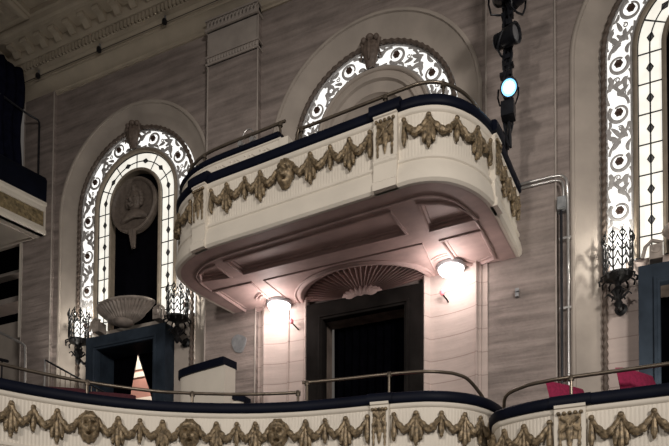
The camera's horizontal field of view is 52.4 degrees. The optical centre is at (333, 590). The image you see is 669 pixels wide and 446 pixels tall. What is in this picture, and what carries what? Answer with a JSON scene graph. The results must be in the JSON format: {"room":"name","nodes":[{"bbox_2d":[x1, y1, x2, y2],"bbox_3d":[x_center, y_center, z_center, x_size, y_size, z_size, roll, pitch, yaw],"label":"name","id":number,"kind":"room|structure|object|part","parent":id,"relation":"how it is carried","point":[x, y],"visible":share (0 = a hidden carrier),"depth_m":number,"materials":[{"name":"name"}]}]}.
{"room":"theater auditorium","nodes":[
{"label":"theater auditorium","id":0,"kind":"room"},
{"bbox_2d":[0,321,19,380],"bbox_3d":[-7.584,-5.067,15.201,3.100,1.650,0.100,-1,-2,24],"label":"wall","id":1,"kind":"structure","parent":0,"point":[9,348],"depth_m":14.94,"materials":[{"name":"paint"}]},
{"bbox_2d":[21,0,47,8],"bbox_3d":[-1.656,-11.247,9.331,17.600,0.120,3.380,-1,-2,24],"label":"ceiling","id":2,"kind":"structure","parent":0,"point":[30,4],"depth_m":12.82,"materials":[{"name":"paint"}]},
{"bbox_2d":[0,0,29,31],"bbox_3d":[-8.079,-11.037,12.184,3.540,0.180,3.400,-1,-2,24],"label":"ceiling beam","id":3,"kind":"structure","parent":2,"relation":"attached to","point":[12,12],"depth_m":12.91,"materials":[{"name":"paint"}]},
{"bbox_2d":[0,157,102,324],"bbox_3d":[-8.368,-5.476,14.304,4.400,10.200,5.000,-1,-2,24],"label":"wall","id":4,"kind":"structure","parent":0,"point":[9,259],"depth_m":16.86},
{"bbox_2d":[0,269,18,316],"bbox_3d":[-7.489,-6.785,15.575,3.000,0.710,0.450,-1,-2,24],"label":"trim","id":5,"kind":"structure","parent":4,"relation":"attached to","point":[8,306],"depth_m":15.36,"materials":[{"name":"paint"}]},
{"bbox_2d":[78,313,194,401],"bbox_3d":[-3.832,-2.877,12.884,2.820,4.360,0.001,-1,-2,24],"label":"wall","id":6,"kind":"structure","parent":0,"point":[181,354],"depth_m":12.51,"materials":[{"name":"paint"}]},
{"bbox_2d":[65,307,90,366],"bbox_3d":[-4.948,-4.895,13.172,0.507,1.061,0.507,-1,-2,24],"label":"wall sconce","id":7,"kind":"object","parent":6,"relation":"attached to","point":[78,339],"visible":0.96,"depth_m":13.09,"materials":[{"name":"metal"}]},
{"bbox_3d":[-4.948,-5.045,13.177,0.192,0.320,0.192,-1,-2,24],"label":"lamp shade","id":8,"kind":"part","parent":7,"relation":"part of","materials":[{"name":"grey glass"}]},
{"bbox_2d":[85,322,173,400],"bbox_3d":[-3.825,-3.073,12.842,1.870,3.550,0.535,-1,-2,24],"label":"door","id":9,"kind":"structure","parent":6,"relation":"in","point":[101,351],"depth_m":12.66,"materials":[{"name":"blue wood"}]},
{"bbox_3d":[-3.907,-2.990,12.656,1.510,3.370,0.135,-1,-2,24],"label":"architrave","id":10,"kind":"part","parent":9,"relation":"part of","materials":[{"name":"blue wood"}]},
{"bbox_2d":[114,355,137,393],"bbox_3d":[-4.161,-2.955,13.327,0.741,3.342,0.103,-1,-2,24],"label":"curtain","id":11,"kind":"object","parent":9,"relation":"hanging from","point":[124,367],"visible":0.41,"depth_m":13.31,"materials":[{"name":"black fabric"}]},
{"bbox_2d":[88,295,166,335],"bbox_3d":[-3.926,-5.127,12.619,1.830,0.440,0.556,-1,-2,24],"label":"shell bowl","id":12,"kind":"object","parent":9,"relation":"on","point":[123,311],"visible":1,"depth_m":12.48,"materials":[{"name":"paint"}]},
{"bbox_2d":[138,352,152,397],"bbox_3d":[-3.399,-2.962,13.033,0.992,3.344,0.103,-1,-2,24],"label":"curtain","id":13,"kind":"object","parent":9,"relation":"hanging from","point":[146,359],"visible":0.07,"depth_m":13.15,"materials":[{"name":"black fabric"}]},
{"bbox_2d":[163,281,190,346],"bbox_3d":[-2.818,-4.965,12.229,0.507,1.061,0.507,-1,-2,24],"label":"wall sconce","id":14,"kind":"object","parent":6,"relation":"attached to","point":[176,316],"visible":0.99,"depth_m":12.15,"materials":[{"name":"metal"}]},
{"bbox_3d":[-2.817,-5.114,12.234,0.192,0.320,0.192,-1,-2,24],"label":"lamp shade","id":15,"kind":"part","parent":14,"relation":"part of","materials":[{"name":"grey glass"}]},
{"bbox_2d":[131,360,194,397],"bbox_3d":[-3.423,-3.674,15.057,4.000,4.900,0.100,-1,-2,24],"label":"wall","id":16,"kind":"structure","parent":0,"point":[141,382],"depth_m":15.47,"materials":[{"name":"paint"}]},
{"bbox_2d":[134,357,194,399],"bbox_3d":[-3.443,-5.175,15.043,4.000,1.900,0.040,-1,-2,24],"label":"trim","id":17,"kind":"structure","parent":16,"relation":"attached to","point":[138,364],"depth_m":15.45,"materials":[{"name":"beige paint"}]},
{"bbox_2d":[52,0,583,386],"bbox_3d":[0.500,-5.390,10.914,15.040,9.900,0.001,-1,-2,24],"label":"wall","id":18,"kind":"structure","parent":0,"point":[292,31],"depth_m":11.70,"materials":[{"name":"stone"}]},
{"bbox_2d":[0,54,24,164],"bbox_3d":[-6.897,-9.179,12.678,0.137,2.692,2.432,-1,-2,32],"label":"curtain","id":19,"kind":"object","parent":18,"relation":"hanging from","point":[12,82],"visible":0.77,"depth_m":13.46,"materials":[{"name":"black fabric"}]},
{"bbox_2d":[0,154,46,251],"bbox_3d":[-7.546,-7.773,12.939,2.648,1.210,3.049,-1,-2,24],"label":"gallery","id":20,"kind":"object","parent":18,"relation":"attached to","point":[23,192],"visible":1,"depth_m":13.40,"materials":[{"name":"beige paint"}]},
{"bbox_3d":[-7.024,-7.175,13.538,1.567,0.060,1.240,-1,-2,24],"label":"soffit panel","id":21,"kind":"part","parent":20,"relation":"part of","materials":[{"name":"paint"}]},
{"bbox_2d":[0,93,39,173],"bbox_3d":[-6.370,-8.832,13.397,1.106,1.870,0.095,2,-3,-45],"label":"handrail","id":22,"kind":"object","parent":20,"relation":"on","point":[6,98],"visible":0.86,"depth_m":13.73,"materials":[{"name":"black metal"}]},
{"bbox_3d":[-6.785,-7.520,12.515,0.017,0.295,2.985,-1,-2,39],"label":"gold panel","id":23,"kind":"part","parent":20,"relation":"part of","materials":[{"name":"gold metal"}]},
{"bbox_3d":[-6.784,-8.120,12.614,0.187,0.530,3.105,-1,-2,39],"label":"cushion rail","id":24,"kind":"part","parent":20,"relation":"part of","materials":[{"name":"blue fabric"}]},
{"bbox_2d":[19,90,56,386],"bbox_3d":[-6.018,-5.431,13.755,0.828,9.300,0.096,-1,-2,24],"label":"pilaster","id":25,"kind":"object","parent":18,"relation":"attached to","point":[37,254],"visible":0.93,"depth_m":13.74,"materials":[{"name":"paint"}]},
{"bbox_2d":[25,0,217,82],"bbox_3d":[-3.713,-10.367,12.692,5.900,0.012,0.010,-1,-2,24],"label":"rail","id":26,"kind":"object","parent":18,"relation":"attached to","point":[216,0],"visible":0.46,"depth_m":12.76,"materials":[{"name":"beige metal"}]},
{"bbox_2d":[35,70,40,78],"bbox_3d":[-5.931,-10.402,13.637,0.100,0.238,0.114,-1,-2,24],"label":"lamp","id":27,"kind":"object","parent":26,"relation":"attached to","point":[37,75],"visible":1,"depth_m":13.60,"materials":[{"name":"black metal"}]},
{"bbox_2d":[96,43,101,52],"bbox_3d":[-4.487,-10.415,12.996,0.100,0.238,0.114,-1,-2,24],"label":"lamp","id":28,"kind":"object","parent":26,"relation":"attached to","point":[98,49],"visible":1,"depth_m":12.96,"materials":[{"name":"black metal"}]},
{"bbox_2d":[162,15,166,24],"bbox_3d":[-3.079,-10.428,12.373,0.100,0.238,0.114,-1,-2,24],"label":"lamp","id":29,"kind":"object","parent":26,"relation":"attached to","point":[164,20],"visible":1,"depth_m":12.34,"materials":[{"name":"black metal"}]},
{"bbox_2d":[56,99,205,387],"bbox_3d":[-3.840,-4.995,12.911,3.610,8.595,0.285,-1,-2,24],"label":"window","id":30,"kind":"structure","parent":18,"relation":"in","point":[109,266],"depth_m":13.20,"materials":[{"name":"paint"}]},
{"bbox_2d":[111,176,157,248],"bbox_3d":[-3.828,-7.197,12.923,1.080,1.383,0.275,-1,-2,24],"label":"medallion","id":31,"kind":"object","parent":30,"relation":"hanging from","point":[134,208],"visible":1,"depth_m":12.89,"materials":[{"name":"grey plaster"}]},
{"bbox_2d":[128,228,135,248],"bbox_3d":[-3.838,-6.689,12.929,0.176,0.369,0.080,-1,-2,24],"label":"pendant","id":32,"kind":"object","parent":31,"relation":"attached to","point":[131,231],"depth_m":12.90,"materials":[{"name":"brown metal"}]},
{"bbox_3d":[-3.802,-6.577,13.029,1.230,3.045,0.140,-1,-2,24],"label":"architrave","id":33,"kind":"part","parent":30,"relation":"part of","materials":[{"name":"beige paint"}]},
{"bbox_2d":[80,129,189,337],"bbox_3d":[-3.814,-6.880,13.010,2.711,3.919,0.068,-1,-2,24],"label":"grille","id":34,"kind":"object","parent":30,"relation":"attached to","point":[149,159],"depth_m":13.21,"materials":[{"name":"paint"}]},
{"bbox_3d":[-3.797,-6.734,13.044,1.860,3.360,0.001,-1,-2,24],"label":"leaded glass","id":35,"kind":"part","parent":30,"relation":"part of","materials":[{"name":"white glass"}]},
{"bbox_3d":[-3.807,-6.763,13.022,1.974,3.417,0.130,-1,-2,24],"label":"frame","id":36,"kind":"part","parent":30,"relation":"part of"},
{"bbox_3d":[-3.800,-6.824,13.039,1.614,2.871,0.001,-1,-2,24],"label":"diamond pane","id":37,"kind":"part","parent":30,"relation":"part of","materials":[{"name":"glass"}]},
{"bbox_2d":[0,0,291,108],"bbox_3d":[-0.359,-10.624,11.010,16.600,1.040,0.860,-1,-2,24],"label":"crown molding","id":38,"kind":"structure","parent":18,"relation":"attached to","point":[56,33],"depth_m":12.89,"materials":[{"name":"paint"}]},
{"bbox_2d":[204,0,262,402],"bbox_3d":[-1.794,-5.492,11.826,1.088,9.340,0.202,-1,-2,24],"label":"pilaster","id":39,"kind":"object","parent":18,"relation":"attached to","point":[234,51],"visible":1,"depth_m":11.85,"materials":[{"name":"stone"}]},
{"bbox_3d":[-1.783,-9.731,11.943,0.985,0.440,0.012,-1,-2,24],"label":"capital panel","id":40,"kind":"part","parent":39,"relation":"part of","materials":[{"name":"paint"}]},
{"bbox_2d":[231,334,246,352],"bbox_3d":[-1.632,-4.246,11.681,0.299,0.326,0.017,-1,-2,24],"label":"wall plate","id":41,"kind":"object","parent":39,"relation":"attached to","point":[238,341],"visible":1,"depth_m":11.67,"materials":[{"name":"grey metal"}]},
{"bbox_2d":[0,378,501,445],"bbox_3d":[-2.976,-1.860,9.476,10.113,1.072,5.223,-1,-2,24],"label":"balcony","id":42,"kind":"object","parent":18,"relation":"attached to","point":[30,414],"visible":0.94,"depth_m":8.37,"materials":[{"name":"beige paint"}]},
{"bbox_2d":[0,358,8,377],"bbox_3d":[-6.710,-3.473,13.005,1.268,2.529,0.060,-1,-2,24],"label":"handrail","id":43,"kind":"object","parent":42,"relation":"attached to","point":[2,360],"visible":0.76,"depth_m":12.82,"materials":[{"name":"black metal"}]},
{"bbox_2d":[0,331,26,382],"bbox_3d":[-6.509,-3.696,13.088,1.575,3.382,0.048,-1,-2,24],"label":"handrail","id":44,"kind":"object","parent":42,"relation":"attached to","point":[1,333],"visible":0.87,"depth_m":12.80,"materials":[{"name":"grey metal"}]},
{"bbox_2d":[46,386,85,392],"bbox_3d":[-3.553,-2.129,8.678,0.705,1.150,0.770,1,-2,-10],"label":"chair","id":45,"kind":"object","parent":42,"relation":"on","point":[64,388],"visible":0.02,"depth_m":9.01,"materials":[{"name":"red fabric"}]},
{"bbox_2d":[43,359,104,391],"bbox_3d":[-4.605,-2.961,12.218,1.689,2.676,0.040,-1,-2,24],"label":"handrail","id":46,"kind":"object","parent":42,"relation":"on","point":[45,360],"visible":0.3,"depth_m":12.43,"materials":[{"name":"black metal"}]},
{"bbox_3d":[-5.359,-2.951,12.552,0.037,2.670,0.037,2,-3,-44],"label":"post","id":47,"kind":"part","parent":46,"relation":"part of","materials":[{"name":"grey metal"}]},
{"bbox_2d":[89,391,135,398],"bbox_3d":[-2.921,-2.114,8.876,0.699,1.141,0.764,1,-2,-14],"label":"chair","id":48,"kind":"object","parent":42,"relation":"on","point":[93,392],"visible":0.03,"depth_m":9.18,"materials":[{"name":"red fabric"}]},
{"bbox_2d":[0,362,300,401],"bbox_3d":[-2.549,-2.533,8.485,4.301,0.255,0.722,1,-2,-21],"label":"handrail","id":49,"kind":"object","parent":42,"relation":"on","point":[87,383],"visible":0.9,"depth_m":8.88,"materials":[{"name":"gold metal"}]},
{"bbox_3d":[-3.115,-2.533,8.580,0.100,0.255,0.100,-1,-2,24],"label":"post","id":50,"kind":"part","parent":49,"relation":"part of","materials":[{"name":"gold metal"}]},
{"bbox_3d":[-1.875,-2.512,8.998,0.100,0.255,0.100,-1,-2,24],"label":"post","id":51,"kind":"part","parent":49,"relation":"part of","materials":[{"name":"gold metal"}]},
{"bbox_3d":[-0.474,-2.506,8.943,0.100,0.255,0.100,-1,-2,24],"label":"post","id":52,"kind":"part","parent":49,"relation":"part of","materials":[{"name":"gold metal"}]},
{"bbox_2d":[178,356,250,402],"bbox_3d":[-1.926,-2.484,10.527,1.360,2.000,0.418,-1,-2,34],"label":"screen","id":53,"kind":"object","parent":42,"relation":"on","point":[217,374],"visible":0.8,"depth_m":10.31,"materials":[{"name":"beige paint"}]},
{"bbox_3d":[-2.017,-2.424,10.560,1.152,1.880,0.347,-1,-3,43],"label":"panel","id":54,"kind":"part","parent":53,"relation":"part of","materials":[{"name":"beige paint"}]},
{"bbox_3d":[-0.851,-2.349,8.386,7.573,0.140,1.457,1,-2,-13],"label":"cushion rail","id":55,"kind":"part","parent":42,"relation":"part of","materials":[{"name":"fabric"}]},
{"bbox_2d":[302,370,483,400],"bbox_3d":[0.822,-2.567,8.704,2.481,0.375,0.509,0,-2,0],"label":"handrail","id":56,"kind":"object","parent":42,"relation":"on","point":[389,375],"visible":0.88,"depth_m":8.62,"materials":[{"name":"gold metal"}]},
{"bbox_3d":[-0.354,-2.567,8.899,0.100,0.375,0.100,-1,-2,24],"label":"post","id":57,"kind":"part","parent":56,"relation":"part of","materials":[{"name":"gold metal"}]},
{"bbox_3d":[0.695,-2.572,8.575,0.100,0.375,0.100,-1,-2,24],"label":"post","id":58,"kind":"part","parent":56,"relation":"part of","materials":[{"name":"gold metal"}]},
{"bbox_2d":[258,297,309,402],"bbox_3d":[-0.878,-3.031,11.382,0.980,3.600,0.130,-1,-2,24],"label":"pilaster","id":59,"kind":"object","parent":18,"relation":"attached to","point":[281,347],"visible":0.52,"depth_m":11.45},
{"bbox_2d":[289,318,298,329],"bbox_3d":[-0.647,-4.402,11.292,0.086,0.174,0.257,-1,-3,41],"label":"lamp","id":60,"kind":"object","parent":18,"relation":"attached to","point":[291,320],"visible":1,"depth_m":11.21,"materials":[{"name":"glass"}]},
{"bbox_2d":[173,93,521,312],"bbox_3d":[-0.035,-5.424,9.853,5.087,1.509,2.415,-1,-2,24],"label":"box","id":61,"kind":"object","parent":18,"relation":"attached to","point":[371,202],"visible":1,"depth_m":9.17,"materials":[{"name":"beige paint"}]},
{"bbox_3d":[-1.902,-4.856,10.396,0.556,0.076,0.445,-1,-2,24],"label":"soffit panel","id":62,"kind":"part","parent":61,"relation":"part of","materials":[{"name":"paint"}]},
{"bbox_2d":[179,131,283,193],"bbox_3d":[-1.684,-6.126,10.348,1.260,0.090,2.884,1,-2,-19],"label":"cushion","id":63,"kind":"object","parent":61,"relation":"on","point":[272,138],"depth_m":9.53,"materials":[{"name":"blue fabric"}]},
{"bbox_2d":[188,119,285,171],"bbox_3d":[-1.593,-6.284,9.922,0.522,0.221,2.272,2,-3,-42],"label":"handrail","id":64,"kind":"object","parent":61,"relation":"on","point":[279,124],"visible":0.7,"depth_m":9.60,"materials":[{"name":"gold metal"}]},
{"bbox_3d":[-0.732,-6.296,9.279,0.100,0.210,0.100,-1,-2,24],"label":"post","id":65,"kind":"part","parent":64,"relation":"part of","materials":[{"name":"gold metal"}]},
{"bbox_3d":[-1.427,-4.811,11.197,0.736,0.044,0.943,-1,-2,24],"label":"soffit panel","id":66,"kind":"part","parent":61,"relation":"part of","materials":[{"name":"paint"}]},
{"bbox_2d":[241,128,256,141],"bbox_3d":[-1.213,-6.370,9.562,0.302,0.352,0.130,-1,-2,24],"label":"lamp","id":67,"kind":"object","parent":61,"relation":"on","point":[251,138],"visible":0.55,"depth_m":9.48,"materials":[{"name":"silver metal"}]},
{"bbox_2d":[266,296,291,313],"bbox_3d":[-0.915,-4.712,11.310,0.430,0.185,0.430,-1,-2,24],"label":"ceiling light","id":68,"kind":"object","parent":61,"relation":"attached to","point":[277,304],"visible":1,"depth_m":11.19,"materials":[{"name":"white glass"}]},
{"bbox_3d":[-0.636,-5.996,9.198,0.140,0.185,0.170,-1,-2,28],"label":"post","id":69,"kind":"part","parent":61,"relation":"part of","materials":[{"name":"beige paint"}]},
{"bbox_3d":[-0.310,-4.872,9.632,2.690,0.076,0.604,-1,-2,28],"label":"soffit panel","id":70,"kind":"part","parent":61,"relation":"part of","materials":[{"name":"paint"}]},
{"bbox_3d":[-0.001,-4.841,9.980,4.423,0.040,2.010,-1,-2,24],"label":"soffit moulding","id":71,"kind":"part","parent":61,"relation":"part of","materials":[{"name":"paint"}]},
{"bbox_3d":[-0.030,-5.847,9.890,5.062,0.140,2.359,-1,-2,24],"label":"cushion rail","id":72,"kind":"part","parent":61,"relation":"part of","materials":[{"name":"blue plastic"}]},
{"bbox_2d":[296,80,479,139],"bbox_3d":[0.781,-6.110,8.772,2.641,0.340,0.839,0,-2,2],"label":"handrail","id":73,"kind":"object","parent":61,"relation":"on","point":[443,84],"visible":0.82,"depth_m":8.61,"materials":[{"name":"gold metal"}]},
{"bbox_3d":[-0.442,-6.095,9.182,0.100,0.325,0.100,-1,-2,24],"label":"post","id":74,"kind":"part","parent":73,"relation":"part of","materials":[{"name":"gold metal"}]},
{"bbox_3d":[0.648,-6.109,8.592,0.100,0.325,0.100,-1,-2,24],"label":"post","id":75,"kind":"part","parent":73,"relation":"part of","materials":[{"name":"gold metal"}]},
{"bbox_3d":[1.348,-6.112,8.382,0.100,0.325,0.100,-1,-2,24],"label":"post","id":76,"kind":"part","parent":73,"relation":"part of","materials":[{"name":"gold metal"}]},
{"bbox_3d":[1.449,-4.892,8.755,0.712,0.076,0.699,-1,-2,24],"label":"soffit panel","id":77,"kind":"part","parent":61,"relation":"part of","materials":[{"name":"paint"}]},
{"bbox_2d":[436,258,465,278],"bbox_3d":[1.734,-4.738,10.081,0.430,0.185,0.430,-1,-2,24],"label":"ceiling light","id":78,"kind":"object","parent":61,"relation":"attached to","point":[449,268],"visible":1,"depth_m":9.96,"materials":[{"name":"white glass"}]},
{"bbox_3d":[1.924,-4.843,9.687,0.644,0.044,0.961,-1,-2,24],"label":"soffit panel","id":79,"kind":"part","parent":61,"relation":"part of","materials":[{"name":"paint"}]},
{"bbox_2d":[500,3,513,152],"bbox_3d":[2.357,-8.046,9.276,0.186,4.480,0.113,-1,-2,24],"label":"boom","id":80,"kind":"object","parent":61,"relation":"on","point":[507,15],"visible":0.57,"depth_m":9.21,"materials":[{"name":"black metal"}]},
{"bbox_2d":[488,0,504,16],"bbox_3d":[2.249,-8.074,9.215,0.341,0.348,0.404,-1,-2,24],"label":"stage light","id":81,"kind":"object","parent":80,"relation":"attached to","point":[497,3],"visible":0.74,"depth_m":9.30,"materials":[{"name":"black metal"}]},
{"bbox_2d":[493,21,521,57],"bbox_3d":[2.325,-7.381,9.139,0.336,0.331,0.383,1,-2,-25],"label":"stage light","id":82,"kind":"object","parent":80,"relation":"attached to","point":[510,35],"visible":1,"depth_m":9.07,"materials":[{"name":"black metal"}]},
{"bbox_2d":[497,76,518,123],"bbox_3d":[2.330,-6.589,9.097,0.297,0.517,0.415,-1,-2,24],"label":"stage light","id":83,"kind":"object","parent":80,"relation":"attached to","point":[509,87],"visible":1,"depth_m":9.02,"materials":[{"name":"black metal"}]},
{"bbox_2d":[505,0,526,15],"bbox_3d":[2.462,-7.950,9.129,0.387,0.367,0.338,-1,-2,24],"label":"stage light","id":84,"kind":"object","parent":80,"relation":"attached to","point":[510,4],"visible":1,"depth_m":9.16,"materials":[{"name":"black metal"}]},
{"bbox_2d":[306,282,423,399],"bbox_3d":[0.518,-3.010,10.869,1.970,3.340,0.455,-1,-2,24],"label":"door","id":85,"kind":"structure","parent":18,"relation":"in","point":[322,318],"depth_m":10.81,"materials":[{"name":"dark painted wood"},{"name":"black fabric"}]},
{"bbox_3d":[0.453,-2.910,10.719,1.550,3.130,0.135,-1,-2,24],"label":"architrave","id":86,"kind":"part","parent":85,"relation":"part of","materials":[{"name":"brown wood"}]},
{"bbox_2d":[334,317,403,397],"bbox_3d":[0.633,-2.901,11.111,1.401,3.140,0.103,-1,-2,24],"label":"curtain","id":87,"kind":"object","parent":85,"relation":"hanging from","point":[376,347],"visible":0.52,"depth_m":11.16,"materials":[{"name":"black fabric"}]},
{"bbox_2d":[273,7,481,140],"bbox_3d":[0.646,-7.144,11.106,3.610,4.369,0.485,-1,-2,24],"label":"window","id":88,"kind":"structure","parent":18,"relation":"in","point":[395,48],"depth_m":11.02,"materials":[{"name":"paint"}]},
{"bbox_3d":[0.626,-6.774,11.055,1.974,3.477,0.130,-1,-2,24],"label":"frame","id":89,"kind":"part","parent":88,"relation":"part of","materials":[{"name":"paint"}]},
{"bbox_3d":[0.609,-6.985,11.021,2.813,3.896,0.079,-1,-2,24],"label":"rope moulding","id":90,"kind":"part","parent":88,"relation":"part of","materials":[{"name":"paint"}]},
{"bbox_2d":[302,43,451,136],"bbox_3d":[0.620,-6.921,11.045,2.711,3.919,0.068,-1,-2,24],"label":"grille","id":91,"kind":"object","parent":88,"relation":"attached to","point":[375,81],"depth_m":11.14,"materials":[{"name":"metal"}]},
{"bbox_2d":[439,289,448,302],"bbox_3d":[1.675,-4.423,10.262,0.086,0.174,0.257,-1,-3,41],"label":"lamp","id":92,"kind":"object","parent":18,"relation":"attached to","point":[441,292],"visible":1,"depth_m":10.18,"materials":[{"name":"glass"}]},
{"bbox_2d":[423,261,487,397],"bbox_3d":[1.808,-3.057,10.159,0.985,3.600,0.190,-1,-2,24],"label":"pilaster","id":93,"kind":"object","parent":18,"relation":"attached to","point":[455,332],"visible":0.66,"depth_m":10.20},
{"bbox_2d":[485,0,557,406],"bbox_3d":[2.701,-5.533,9.855,1.045,9.340,0.162,-1,-2,24],"label":"pilaster","id":94,"kind":"object","parent":18,"relation":"attached to","point":[522,331],"visible":0.55,"depth_m":9.81,"materials":[{"name":"stone"}]},
{"bbox_2d":[515,288,518,297],"bbox_3d":[2.638,-4.295,9.791,0.060,0.120,0.090,-1,-2,24],"label":"wall box","id":95,"kind":"object","parent":94,"relation":"attached to","point":[516,289],"visible":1,"depth_m":9.77,"materials":[{"name":"grey metal"}]},
{"bbox_2d":[520,174,570,384],"bbox_3d":[3.009,-3.638,9.653,0.680,4.541,0.158,-1,-2,24],"label":"conduit","id":96,"kind":"object","parent":94,"relation":"attached to","point":[562,201],"visible":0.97,"depth_m":9.57,"materials":[{"name":"grey metal"}]},
{"bbox_2d":[488,383,668,445],"bbox_3d":[3.858,-1.565,7.914,3.934,1.072,2.520,-1,-2,24],"label":"balcony","id":97,"kind":"object","parent":18,"relation":"attached to","point":[633,416],"visible":1,"depth_m":7.25,"materials":[{"name":"beige paint"}]},
{"bbox_2d":[546,382,583,396],"bbox_3d":[3.009,-1.873,7.943,0.773,1.260,0.844,1,-2,-30],"label":"chair","id":98,"kind":"object","parent":97,"relation":"on","point":[554,389],"visible":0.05,"depth_m":8.12,"materials":[{"name":"red fabric"}]},
{"bbox_2d":[502,362,668,408],"bbox_3d":[3.485,-2.253,7.169,3.708,0.295,0.476,-1,-2,35],"label":"handrail","id":99,"kind":"object","parent":97,"relation":"on","point":[571,377],"visible":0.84,"depth_m":7.50,"materials":[{"name":"gold metal"}]},
{"bbox_3d":[2.627,-2.246,7.535,0.100,0.295,0.100,-1,-2,24],"label":"post","id":100,"kind":"part","parent":99,"relation":"part of","materials":[{"name":"gold metal"}]},
{"bbox_2d":[615,368,655,388],"bbox_3d":[3.630,-1.881,7.443,0.767,1.251,0.838,1,-2,-30],"label":"chair","id":101,"kind":"object","parent":97,"relation":"on","point":[629,379],"visible":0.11,"depth_m":7.62,"materials":[{"name":"red fabric"}]},
{"bbox_2d":[570,0,668,392],"bbox_3d":[5.037,-5.077,8.976,3.610,8.595,0.285,-1,-2,24],"label":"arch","id":102,"kind":"structure","parent":18,"relation":"in","point":[633,35],"depth_m":9.56,"materials":[{"name":"paint"}]},
{"bbox_3d":[5.041,-4.877,8.981,2.813,8.196,0.079,-1,-2,24],"label":"rope moulding","id":103,"kind":"part","parent":102,"relation":"part of","materials":[{"name":"paint"}]},
{"bbox_2d":[605,0,648,262],"bbox_3d":[5.061,-6.750,9.068,2.711,4.345,0.068,-1,-2,24],"label":"grille","id":104,"kind":"object","parent":102,"relation":"attached to","point":[638,60],"depth_m":9.47,"materials":[{"name":"metal"}]},
{"bbox_3d":[5.068,-6.565,9.078,1.974,3.977,0.130,-1,-2,24],"label":"frame","id":105,"kind":"part","parent":102,"relation":"part of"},
{"bbox_3d":[5.078,-6.536,9.100,1.860,3.920,0.001,-1,-2,24],"label":"leaded glass","id":106,"kind":"part","parent":102,"relation":"part of","materials":[{"name":"white glass"}]},
{"bbox_3d":[5.074,-6.476,9.090,1.614,3.731,0.001,-1,-2,24],"label":"diamond pane","id":107,"kind":"part","parent":102,"relation":"part of","materials":[{"name":"glass"}]},
{"bbox_3d":[5.073,-6.379,9.085,1.230,3.605,0.140,-1,-2,24],"label":"architrave","id":108,"kind":"part","parent":102,"relation":"part of","materials":[{"name":"beige paint"}]},
{"bbox_2d":[601,254,668,390],"bbox_3d":[5.043,-2.679,8.940,2.820,3.800,0.001,-1,-2,24],"label":"wall","id":109,"kind":"structure","parent":0,"point":[623,330],"depth_m":9.43,"materials":[{"name":"stone"}]},
{"bbox_2d":[598,226,637,314],"bbox_3d":[3.861,-4.337,9.244,0.507,1.061,0.507,-1,-2,24],"label":"wall sconce","id":110,"kind":"object","parent":109,"relation":"attached to","point":[618,274],"visible":1,"depth_m":9.17,"materials":[{"name":"metal"}]},
{"bbox_3d":[3.862,-4.486,9.249,0.192,0.320,0.192,-1,-2,24],"label":"lamp shade","id":111,"kind":"part","parent":110,"relation":"part of","materials":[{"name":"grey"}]},
{"bbox_2d":[638,261,668,383],"bbox_3d":[5.017,-2.716,8.906,1.860,3.270,0.535,-1,-2,24],"label":"door","id":112,"kind":"structure","parent":109,"relation":"in","point":[653,279],"depth_m":9.04,"materials":[{"name":"blue painted wood"}]},
{"bbox_2d":[640,239,662,264],"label":"scroll ornament","id":113,"kind":"object","parent":112,"relation":"on","point":[655,253],"depth_m":9.05,"materials":[{"name":"paint"}]},
{"bbox_3d":[4.935,-2.632,8.721,1.500,3.090,0.135,-1,-2,24],"label":"architrave","id":114,"kind":"part","parent":112,"relation":"part of","materials":[{"name":"blue wood"}]},
{"bbox_2d":[661,223,668,238],"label":"shell bowl","id":115,"kind":"object","parent":112,"relation":"on","point":[665,232],"depth_m":8.98,"materials":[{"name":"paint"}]},
{"bbox_3d":[-6.221,-5.313,14.331,0.020,9.900,0.800,-1,-2,24],"label":"wall","id":116,"kind":"structure","parent":0,"visible":0},
{"bbox_2d":[18,243,21,337],"bbox_3d":[-6.409,-6.162,13.974,0.060,1.970,0.120,-1,-2,24],"label":"trim","id":117,"kind":"structure","parent":116,"relation":"attached to","point":[20,250],"depth_m":13.92,"materials":[{"name":"beige paint"}]}
]}

